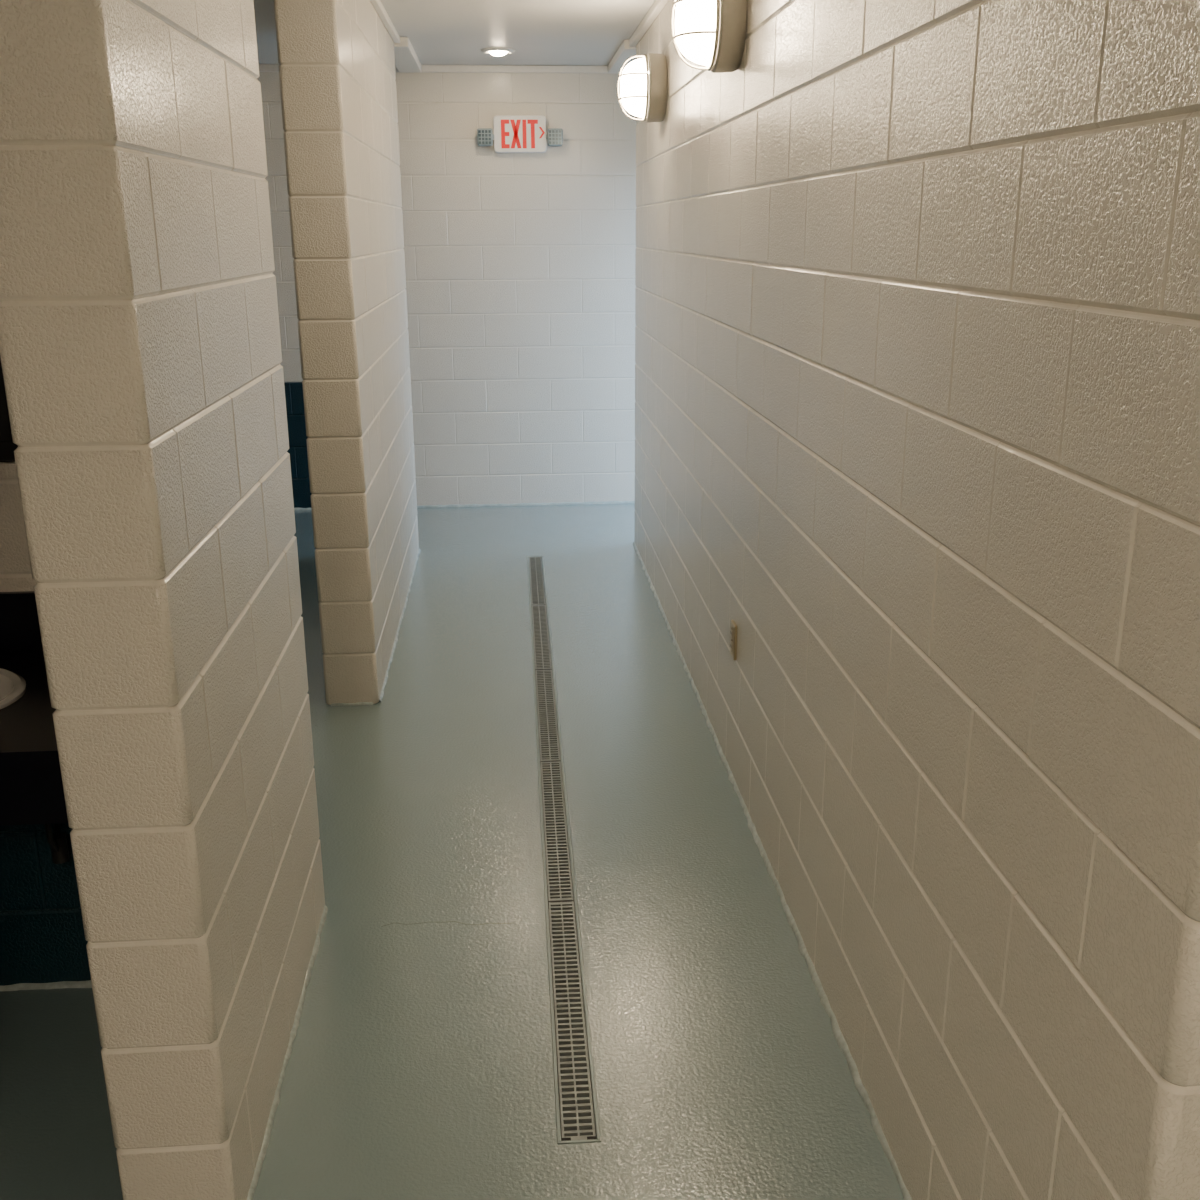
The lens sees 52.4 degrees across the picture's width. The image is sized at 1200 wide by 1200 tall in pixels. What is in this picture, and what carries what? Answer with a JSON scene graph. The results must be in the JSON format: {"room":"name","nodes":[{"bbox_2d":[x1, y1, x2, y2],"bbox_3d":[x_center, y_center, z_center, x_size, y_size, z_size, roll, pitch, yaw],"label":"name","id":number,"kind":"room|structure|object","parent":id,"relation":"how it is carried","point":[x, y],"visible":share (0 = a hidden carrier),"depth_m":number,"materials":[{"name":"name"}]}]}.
{"room":"locker room corridor","nodes":[
{"label":"locker room corridor","id":0,"kind":"room"},
{"bbox_2d":[0,462,90,985],"bbox_3d":[-2.202,-0.349,2.549,2.590,2.642,0.201,-2,17,-4],"label":"wall","id":1,"kind":"structure","parent":0,"point":[42,936],"depth_m":2.83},
{"bbox_2d":[0,358,17,461],"bbox_3d":[-1.941,-0.644,2.359,1.500,0.786,0.025,-2,17,-4],"label":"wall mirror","id":2,"kind":"object","parent":1,"relation":"attached to","point":[7,447],"depth_m":2.49,"materials":[{"name":"black mirror"}]},
{"bbox_2d":[0,591,68,863],"bbox_3d":[-1.882,0.372,2.388,2.008,0.651,0.568,-2,17,-4],"label":"countertop","id":3,"kind":"structure","parent":1,"relation":"attached to","point":[31,786],"depth_m":2.26,"materials":[{"name":"ceramic"}]},
{"bbox_2d":[274,0,418,704],"bbox_3d":[-1.032,-1.205,5.348,0.199,2.642,2.340,-2,17,-4],"label":"wall partition","id":4,"kind":"structure","parent":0,"point":[336,58],"depth_m":4.43,"materials":[{"name":"beige paint"}]},
{"bbox_2d":[370,0,399,42],"bbox_3d":[-0.925,-2.463,4.996,0.030,0.030,2.300,-2,17,-4],"label":"trim","id":5,"kind":"structure","parent":4,"relation":"attached to","point":[377,4],"depth_m":5.45,"materials":[{"name":"paint"}]},
{"bbox_2d":[394,37,421,72],"bbox_3d":[-1.063,-2.943,6.603,0.130,0.045,1.055,-2,17,-4],"label":"trim","id":6,"kind":"structure","parent":4,"relation":"attached to","point":[406,59],"depth_m":6.52,"materials":[{"name":"paint"}]},
{"bbox_2d":[257,72,636,507],"bbox_3d":[-1.520,-1.883,7.587,4.750,2.642,0.201,-2,17,-4],"label":"wall","id":7,"kind":"structure","parent":0,"point":[520,267],"depth_m":7.54,"materials":[{"name":"beige paint"}]},
{"bbox_2d":[259,64,607,72],"bbox_3d":[-1.612,-3.091,7.093,4.520,0.040,0.030,-2,17,-4],"label":"trim","id":8,"kind":"structure","parent":7,"relation":"attached to","point":[262,67],"depth_m":7.15,"materials":[{"name":"paint"}]},
{"bbox_2d":[477,115,562,152],"bbox_3d":[-0.476,-2.771,7.256,0.506,0.206,0.076,-2,17,-4],"label":"exit sign","id":9,"kind":"object","parent":7,"relation":"attached to","point":[512,134],"visible":1,"depth_m":7.24,"materials":[{"name":"red"}]},
{"bbox_2d":[0,503,902,1199],"bbox_3d":[-0.841,0.893,2.981,5.700,0.001,10.700,-2,17,-4],"label":"floor","id":10,"kind":"structure","parent":0,"point":[419,1066],"depth_m":2.99,"materials":[{"name":"grey paint"}]},
{"bbox_2d":[0,0,324,1199],"bbox_3d":[-0.789,-0.286,2.319,0.194,2.642,1.130,-2,17,-4],"label":"wall pier","id":11,"kind":"object","parent":10,"relation":"on","point":[141,354],"depth_m":1.97,"materials":[{"name":"beige concrete"}]},
{"bbox_2d":[381,921,508,926],"bbox_3d":[-0.393,0.837,3.158,0.341,0.001,0.030,-2,17,-4],"label":"floor crack","id":12,"kind":"structure","parent":10,"relation":"on","point":[449,921],"depth_m":3.16,"materials":[{"name":"grey concrete"}]},
{"bbox_2d":[0,501,911,1199],"bbox_3d":[-1.375,0.380,4.648,4.500,0.020,6.746,-2,17,-4],"label":"bead","id":13,"kind":"object","parent":10,"relation":"on","point":[842,1044],"visible":0.66,"depth_m":2.90},
{"bbox_2d":[527,556,600,1143],"bbox_3d":[-0.199,0.444,4.557,0.089,0.066,4.508,-1,17,-4],"label":"drain","id":14,"kind":"object","parent":10,"relation":"in","point":[577,1117],"visible":0.98,"depth_m":3.20,"materials":[{"name":"metal"}]},
{"bbox_2d":[253,0,654,65],"bbox_3d":[-0.854,-1.692,2.196,5.700,0.119,10.700,-2,17,-4],"label":"ceiling","id":15,"kind":"structure","parent":0,"point":[439,32],"depth_m":5.84,"materials":[{"name":"paint"}]},
{"bbox_2d":[481,47,514,55],"bbox_3d":[-0.546,-2.936,6.549,0.184,0.031,0.184,-2,17,-4],"label":"recessed light","id":16,"kind":"object","parent":15,"relation":"in","point":[497,51],"depth_m":6.51,"materials":[{"name":"white plastic"}]},
{"bbox_2d":[634,0,1199,1199],"bbox_3d":[0.503,-0.772,3.898,0.201,2.642,5.670,-2,17,-4],"label":"wall","id":17,"kind":"structure","parent":0,"point":[917,282],"depth_m":1.92,"materials":[{"name":"beige paint"}]},
{"bbox_2d":[608,40,635,73],"bbox_3d":[0.139,-2.981,6.708,0.110,0.045,1.015,-2,17,-4],"label":"trim","id":18,"kind":"structure","parent":17,"relation":"attached to","point":[625,51],"depth_m":6.59,"materials":[{"name":"paint"}]},
{"bbox_2d":[617,53,666,122],"bbox_3d":[0.172,-2.182,5.200,0.199,0.274,0.274,-2,17,-4],"label":"wall lamp","id":19,"kind":"object","parent":17,"relation":"attached to","point":[643,84],"visible":1,"depth_m":5.11,"materials":[{"name":"metal"}]},
{"bbox_2d":[629,0,668,46],"bbox_3d":[0.378,-2.023,3.535,0.034,0.035,5.620,-2,17,-4],"label":"trim","id":20,"kind":"structure","parent":17,"relation":"attached to","point":[658,5],"depth_m":5.49,"materials":[{"name":"paint"}]},
{"bbox_2d":[671,0,746,72],"bbox_3d":[0.304,-1.678,3.539,0.199,0.274,0.274,-2,17,-4],"label":"wall lamp","id":21,"kind":"object","parent":17,"relation":"attached to","point":[711,34],"visible":1,"depth_m":3.46,"materials":[{"name":"metal"}]},
{"bbox_2d":[730,619,736,659],"bbox_3d":[0.422,0.127,3.873,0.015,0.116,0.072,-2,17,-4],"label":"electrical outlet","id":22,"kind":"object","parent":17,"relation":"attached to","point":[733,630],"visible":1,"depth_m":3.85,"materials":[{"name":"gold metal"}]}
]}

